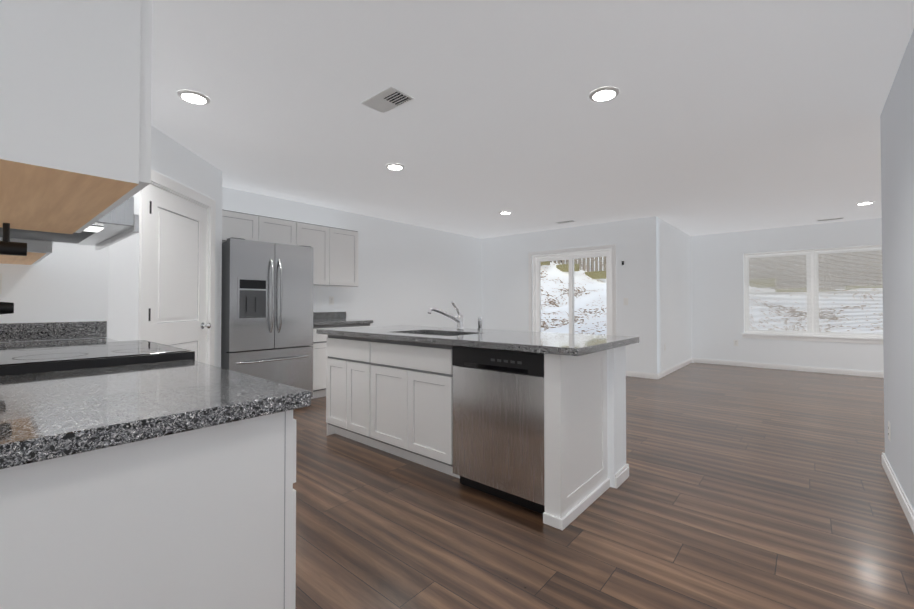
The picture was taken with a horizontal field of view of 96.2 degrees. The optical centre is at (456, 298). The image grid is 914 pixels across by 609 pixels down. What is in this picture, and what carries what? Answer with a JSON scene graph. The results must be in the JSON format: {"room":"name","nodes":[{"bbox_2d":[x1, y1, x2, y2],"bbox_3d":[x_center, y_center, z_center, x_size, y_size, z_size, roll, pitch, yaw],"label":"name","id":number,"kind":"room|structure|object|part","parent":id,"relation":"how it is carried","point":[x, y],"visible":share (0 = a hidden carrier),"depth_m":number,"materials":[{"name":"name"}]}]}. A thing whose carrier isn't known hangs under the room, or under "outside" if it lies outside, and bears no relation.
{"room":"kitchen","nodes":[
{"label":"kitchen","id":0,"kind":"room"},
{"bbox_2d":[0,125,222,367],"bbox_3d":[-2.544,-0.060,3.315,0.525,2.460,2.327,0,-1,-3],"label":"wall","id":1,"kind":"structure","parent":0,"point":[63,282],"depth_m":2.63,"materials":[{"name":"white paint"}]},
{"bbox_2d":[0,274,1,293],"bbox_3d":[-2.562,-0.084,2.261,0.008,0.114,0.070,-1,-1,41],"label":"light switch","id":2,"kind":"object","parent":1,"relation":"attached to","point":[0,283],"visible":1,"depth_m":2.28,"materials":[{"name":"white plastic"}]},
{"bbox_2d":[0,321,106,341],"bbox_3d":[-2.451,0.190,2.377,0.020,0.103,0.643,-1,-1,41],"label":"backsplash","id":3,"kind":"structure","parent":1,"relation":"attached to","point":[11,332],"depth_m":2.42,"materials":[{"name":"grey stone"}]},
{"bbox_2d":[138,169,215,365],"bbox_3d":[-2.346,0.109,3.422,0.118,2.125,1.030,0,-1,-4],"label":"door frame","id":4,"kind":"structure","parent":1,"relation":"attached to","point":[171,185],"depth_m":3.25,"materials":[{"name":"white wood"}]},
{"bbox_2d":[148,184,210,363],"bbox_3d":[-2.323,0.153,3.422,0.629,2.013,0.626,-1,-1,41],"label":"pantry door","id":5,"kind":"structure","parent":1,"relation":"in","point":[177,263],"depth_m":3.40,"materials":[{"name":"white wood"}]},
{"bbox_2d":[222,187,481,328],"bbox_3d":[-1.743,-0.027,5.792,0.120,2.460,6.990,-1,-1,41],"label":"wall","id":6,"kind":"structure","parent":0,"point":[409,274],"depth_m":6.60,"materials":[{"name":"white paint"}]},
{"bbox_2d":[222,210,295,245],"bbox_3d":[-2.360,-0.776,4.718,0.349,0.330,0.892,-1,-1,41],"label":"upper cabinet","id":7,"kind":"object","parent":6,"relation":"attached to","point":[246,226],"visible":0.58,"depth_m":4.59,"materials":[{"name":"white paint"}]},
{"bbox_2d":[296,222,358,286],"bbox_3d":[-1.775,-0.552,5.399,0.349,0.760,0.899,-1,-1,41],"label":"upper cabinet","id":8,"kind":"object","parent":6,"relation":"attached to","point":[335,257],"visible":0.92,"depth_m":5.31,"materials":[{"name":"white paint"}]},
{"bbox_2d":[313,312,345,319],"bbox_3d":[-1.887,0.231,5.509,0.020,0.103,0.922,-1,-1,41],"label":"backsplash","id":9,"kind":"structure","parent":6,"relation":"attached to","point":[327,315],"depth_m":5.63,"materials":[{"name":"grey stone"}]},
{"bbox_2d":[329,296,333,304],"bbox_3d":[-1.742,0.021,5.692,0.008,0.114,0.070,-1,-1,41],"label":"electrical outlet","id":10,"kind":"object","parent":6,"relation":"attached to","point":[331,300],"visible":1,"depth_m":5.69,"materials":[{"name":"white plastic"}]},
{"bbox_2d":[151,0,913,238],"bbox_3d":[1.527,-1.345,2.909,9.300,0.100,12.400,-1,-1,41],"label":"ceiling","id":11,"kind":"structure","parent":0,"point":[718,116],"depth_m":2.76,"materials":[{"name":"white paint"}]},
{"bbox_2d":[177,90,209,104],"bbox_3d":[-1.694,-1.293,2.639,0.184,0.010,0.184,-1,-1,41],"label":"recessed light","id":12,"kind":"object","parent":11,"relation":"in","point":[190,96],"visible":1,"depth_m":2.62,"materials":[{"name":"white plastic"}]},
{"bbox_2d":[361,86,413,113],"bbox_3d":[-0.456,-1.292,2.677,0.310,0.011,0.190,-1,-1,41],"label":"ceiling vent","id":13,"kind":"object","parent":11,"relation":"in","point":[387,99],"visible":1,"depth_m":2.67,"materials":[{"name":"white plastic"}]},
{"bbox_2d":[386,163,404,169],"bbox_3d":[-0.597,-1.275,3.964,0.184,0.010,0.184,-1,-1,41],"label":"recessed light","id":14,"kind":"object","parent":11,"relation":"in","point":[394,166],"visible":1,"depth_m":3.93,"materials":[{"name":"white plastic"}]},
{"bbox_2d":[499,211,511,213],"bbox_3d":[0.704,-1.249,5.944,0.184,0.010,0.184,-1,-1,41],"label":"recessed light","id":15,"kind":"object","parent":11,"relation":"in","point":[505,212],"visible":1,"depth_m":5.90,"materials":[{"name":"white plastic"}]},
{"bbox_2d":[555,220,575,223],"bbox_3d":[1.752,-1.240,6.613,0.300,0.011,0.120,-1,-1,41],"label":"ceiling vent","id":16,"kind":"object","parent":11,"relation":"in","point":[565,221],"visible":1,"depth_m":6.58,"materials":[{"name":"white plastic"}]},
{"bbox_2d":[589,87,619,101],"bbox_3d":[0.933,-1.293,2.600,0.184,0.010,0.184,-1,-1,41],"label":"recessed light","id":17,"kind":"object","parent":11,"relation":"in","point":[602,94],"visible":1,"depth_m":2.58,"materials":[{"name":"white plastic"}]},
{"bbox_2d":[816,217,843,221],"bbox_3d":[5.844,-1.242,6.425,0.320,0.011,0.120,-1,-1,41],"label":"ceiling vent","id":18,"kind":"object","parent":11,"relation":"in","point":[829,219],"visible":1,"depth_m":6.40,"materials":[{"name":"white plastic"}]},
{"bbox_2d":[855,201,874,204],"bbox_3d":[5.364,-1.257,5.388,0.184,0.010,0.184,-1,-1,41],"label":"recessed light","id":19,"kind":"object","parent":11,"relation":"in","point":[865,203],"visible":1,"depth_m":5.38,"materials":[{"name":"white plastic"}]},
{"bbox_2d":[482,216,659,373],"bbox_3d":[1.800,-0.007,7.299,3.300,2.460,0.150,-1,-1,41],"label":"wall","id":20,"kind":"structure","parent":0,"point":[505,296],"depth_m":6.68,"materials":[{"name":"white paint"}]},
{"bbox_2d":[528,244,615,335],"bbox_3d":[1.935,0.174,7.071,1.600,2.089,0.014,-1,-1,41],"label":"door frame","id":21,"kind":"structure","parent":20,"relation":"attached to","point":[612,247],"depth_m":6.88,"materials":[{"name":"white wood"}]},
{"bbox_2d":[533,249,611,334],"bbox_3d":[1.996,0.206,7.141,1.474,2.026,0.100,-1,-1,41],"label":"sliding door","id":22,"kind":"structure","parent":20,"relation":"in","point":[570,257],"depth_m":7.12,"materials":[{"name":"white plastic"}]},
{"bbox_2d":[626,371,657,379],"bbox_3d":[1.751,1.179,7.216,3.314,0.084,0.014,-1,-1,41],"label":"baseboard","id":23,"kind":"structure","parent":20,"relation":"attached to","point":[642,375],"depth_m":6.28,"materials":[{"name":"white wood"}]},
{"bbox_2d":[293,363,913,608],"bbox_3d":[1.527,1.215,2.875,9.300,0.100,12.400,-1,-1,41],"label":"floor","id":24,"kind":"structure","parent":0,"point":[740,487],"depth_m":2.14,"materials":[{"name":"brown wood"}]},
{"bbox_2d":[0,302,194,375],"bbox_3d":[-1.505,0.553,1.620,0.752,1.190,0.696,-1,-1,41],"label":"range","id":25,"kind":"object","parent":24,"relation":"on","point":[31,359],"visible":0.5,"depth_m":1.48,"materials":[{"name":"black metal"}]},
{"bbox_2d":[0,410,295,608],"bbox_3d":[-0.918,0.703,1.046,0.870,0.874,0.627,-1,-1,41],"label":"base cabinet","id":26,"kind":"object","parent":24,"relation":"on","point":[203,518],"visible":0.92,"depth_m":0.79,"materials":[{"name":"white paint"}]},
{"bbox_2d":[0,338,310,468],"bbox_3d":[-1.512,0.252,1.572,2.493,0.038,0.643,-1,-1,41],"label":"countertop","id":27,"kind":"structure","parent":26,"relation":"on","point":[50,415],"depth_m":0.89,"materials":[{"name":"grey stone"}]},
{"bbox_2d":[221,237,312,396],"bbox_3d":[-2.176,0.294,4.545,0.780,1.785,0.890,-1,-1,41],"label":"refrigerator","id":28,"kind":"object","parent":24,"relation":"on","point":[267,314],"visible":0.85,"depth_m":4.28,"materials":[{"name":"grey metal"}]},
{"bbox_2d":[310,323,370,398],"bbox_3d":[-1.658,0.758,5.302,0.625,0.874,0.893,-1,-1,41],"label":"base cabinet","id":29,"kind":"object","parent":24,"relation":"on","point":[319,364],"visible":0.15,"depth_m":4.88,"materials":[{"name":"white paint"}]},
{"bbox_2d":[313,319,372,325],"bbox_3d":[-1.653,0.300,5.308,0.638,0.038,0.922,-1,-1,41],"label":"countertop","id":30,"kind":"structure","parent":29,"relation":"on","point":[333,322],"depth_m":5.17,"materials":[{"name":"grey stone"}]},
{"bbox_2d":[326,334,433,453],"bbox_3d":[-0.676,0.735,3.522,0.687,0.874,0.604,-1,-1,41],"label":"base cabinet","id":31,"kind":"object","parent":24,"relation":"on","point":[393,397],"depth_m":3.05,"materials":[{"name":"white paint"}]},
{"bbox_2d":[316,325,638,355],"bbox_3d":[-0.001,0.373,3.086,2.340,0.242,0.945,-1,-1,41],"label":"countertop","id":32,"kind":"structure","parent":31,"relation":"on","point":[570,344],"depth_m":2.62,"materials":[{"name":"grey stone"}]},
{"bbox_2d":[427,301,463,330],"bbox_3d":[-0.085,0.135,3.176,0.060,0.235,0.401,-1,-1,41],"label":"faucet","id":33,"kind":"object","parent":32,"relation":"on","point":[458,319],"visible":0.98,"depth_m":3.25,"materials":[{"name":"silver metal"}]},
{"bbox_2d":[477,317,482,330],"bbox_3d":[0.182,0.198,3.225,0.044,0.110,0.044,-1,-1,41],"label":"sprayer","id":34,"kind":"object","parent":32,"relation":"on","point":[479,328],"visible":0.96,"depth_m":3.21,"materials":[{"name":"silver metal"}]},
{"bbox_2d":[543,478,609,529],"bbox_3d":[0.693,1.129,2.317,0.111,0.054,0.646,-1,-1,41],"label":"trim","id":35,"kind":"structure","parent":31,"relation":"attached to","point":[570,516],"depth_m":2.16,"materials":[{"name":"white wood"}]},
{"bbox_2d":[452,346,544,513],"bbox_3d":[0.399,0.727,2.567,0.645,0.868,0.576,-1,-1,41],"label":"dishwasher","id":36,"kind":"object","parent":24,"relation":"on","point":[498,423],"visible":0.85,"depth_m":2.33,"materials":[{"name":"grey metal"}]},
{"bbox_2d":[607,346,625,487],"bbox_3d":[0.184,0.733,3.329,2.242,0.875,0.217,-1,-1,41],"label":"wall","id":37,"kind":"structure","parent":0,"point":[616,401],"depth_m":2.55,"materials":[{"name":"white paint"}]},
{"bbox_2d":[615,463,628,488],"bbox_3d":[0.189,1.128,3.330,2.273,0.084,0.232,-1,-1,41],"label":"baseboard","id":38,"kind":"structure","parent":37,"relation":"attached to","point":[621,475],"depth_m":2.58,"materials":[{"name":"white wood"}]},
{"bbox_2d":[656,216,691,373],"bbox_3d":[3.779,-0.009,7.165,0.120,2.460,2.519,-1,-1,41],"label":"wall","id":39,"kind":"structure","parent":0,"point":[673,246],"depth_m":6.93,"materials":[{"name":"white paint"}]},
{"bbox_2d":[657,358,691,378],"bbox_3d":[3.787,1.177,7.054,0.014,0.084,2.414,-1,-1,41],"label":"baseboard","id":40,"kind":"structure","parent":39,"relation":"attached to","point":[672,369],"depth_m":6.87,"materials":[{"name":"white wood"}]},
{"bbox_2d":[691,218,883,371],"bbox_3d":[6.650,-0.021,6.305,5.360,2.460,0.150,-1,-1,41],"label":"wall","id":41,"kind":"structure","parent":0,"point":[717,295],"depth_m":7.39,"materials":[{"name":"white paint"}]},
{"bbox_2d":[692,358,883,377],"bbox_3d":[6.596,1.166,6.226,5.360,0.084,0.014,-1,-1,41],"label":"baseboard","id":42,"kind":"structure","parent":41,"relation":"attached to","point":[805,368],"depth_m":6.97,"materials":[{"name":"white wood"}]},
{"bbox_2d":[741,247,882,343],"bbox_3d":[5.963,-0.064,6.871,1.970,1.532,0.175,-1,-1,41],"label":"living room window","id":43,"kind":"structure","parent":41,"relation":"in","point":[812,284],"depth_m":6.88,"materials":[{"name":"white plastic"}]},
{"bbox_2d":[744,250,811,334],"bbox_3d":[5.588,-0.111,7.168,0.930,1.424,0.052,-1,-1,41],"label":"window blind","id":44,"kind":"object","parent":43,"relation":"attached to","point":[747,284],"visible":0.92,"depth_m":7.16,"materials":[{"name":"white plastic"}]},
{"bbox_2d":[813,245,882,336],"bbox_3d":[6.313,-0.119,6.547,0.930,1.424,0.052,-1,-1,41],"label":"window blind","id":45,"kind":"object","parent":43,"relation":"attached to","point":[817,277],"visible":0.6,"depth_m":6.58,"materials":[{"name":"white plastic"}]},
{"bbox_2d":[880,29,913,509],"bbox_3d":[0.812,-0.100,0.245,0.120,2.460,6.850,-1,-1,41],"label":"wall","id":46,"kind":"structure","parent":0,"point":[897,154],"depth_m":2.34,"materials":[{"name":"white paint"}]},
{"bbox_2d":[888,421,890,440],"bbox_3d":[2.816,0.862,2.671,0.008,0.114,0.070,-1,-1,41],"label":"outlet","id":47,"kind":"object","parent":46,"relation":"attached to","point":[889,431],"visible":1,"depth_m":2.65,"materials":[{"name":"white plastic"}]},
{"bbox_2d":[881,453,913,532],"bbox_3d":[0.765,1.088,0.279,0.014,0.084,6.864,-1,-1,41],"label":"baseboard","id":48,"kind":"structure","parent":46,"relation":"attached to","point":[906,506],"depth_m":2.33,"materials":[{"name":"white wood"}]},
{"bbox_3d":[-2.410,-0.079,1.840,4.250,2.460,0.120,-1,-1,41],"label":"wall","id":49,"kind":"structure","parent":0,"visible":0},
{"bbox_2d":[0,238,52,264],"bbox_3d":[-2.245,-0.589,2.001,0.835,0.775,0.324,-1,-1,41],"label":"upper cabinet","id":50,"kind":"object","parent":49,"relation":"attached to","point":[37,251],"visible":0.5,"depth_m":1.88,"materials":[{"name":"brown wood"}]},
{"bbox_2d":[0,0,151,255],"bbox_3d":[-1.021,-0.559,0.952,0.857,0.864,0.324,-1,-1,41],"label":"upper cabinet","id":51,"kind":"object","parent":49,"relation":"attached to","point":[75,110],"depth_m":0.73,"materials":[{"name":"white wood"}]},
{"bbox_3d":[-1.268,-0.175,1.153,0.080,0.103,0.080,-1,-1,41],"label":"under-cabinet bracket","id":52,"kind":"part","parent":51,"relation":"part of","materials":[{"name":"black metal"}]},
{"label":"outside","id":53,"kind":"structure","parent":0,"visible":0},
{"bbox_2d":[541,261,882,293],"bbox_3d":[5.566,-0.371,7.995,58.000,4.176,21.900,-1,-1,41],"label":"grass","id":54,"kind":"structure","parent":53,"point":[564,267],"depth_m":18.67,"materials":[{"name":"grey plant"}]},
{"bbox_3d":[-1.638,-0.676,1.481,0.754,0.615,0.324,-1,-1,41],"label":"upper cabinet","id":55,"kind":"object","parent":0,"visible":0},
{"bbox_2d":[0,197,138,249],"bbox_3d":[-1.586,-0.301,1.537,0.748,0.127,0.482,-1,-1,41],"label":"range hood","id":56,"kind":"object","parent":55,"relation":"attached to","point":[119,223],"visible":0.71,"depth_m":1.56,"materials":[{"name":"silver metal"}]},
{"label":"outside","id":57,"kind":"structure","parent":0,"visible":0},
{"bbox_2d":[541,257,882,362],"bbox_3d":[18.357,-2.153,22.950,62.000,7.838,45.080,-1,-1,41],"label":"outdoor scenery","id":58,"kind":"object","parent":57,"point":[582,312],"depth_m":13.78,"materials":[{"name":"white"}]},
{"bbox_2d":[550,251,881,289],"bbox_3d":[5.851,-1.371,8.304,58.049,6.059,21.620,-1,-1,41],"label":"fence","id":59,"kind":"object","parent":58,"relation":"on","point":[604,266],"depth_m":15.95,"materials":[{"name":"brown wood"}]}
]}

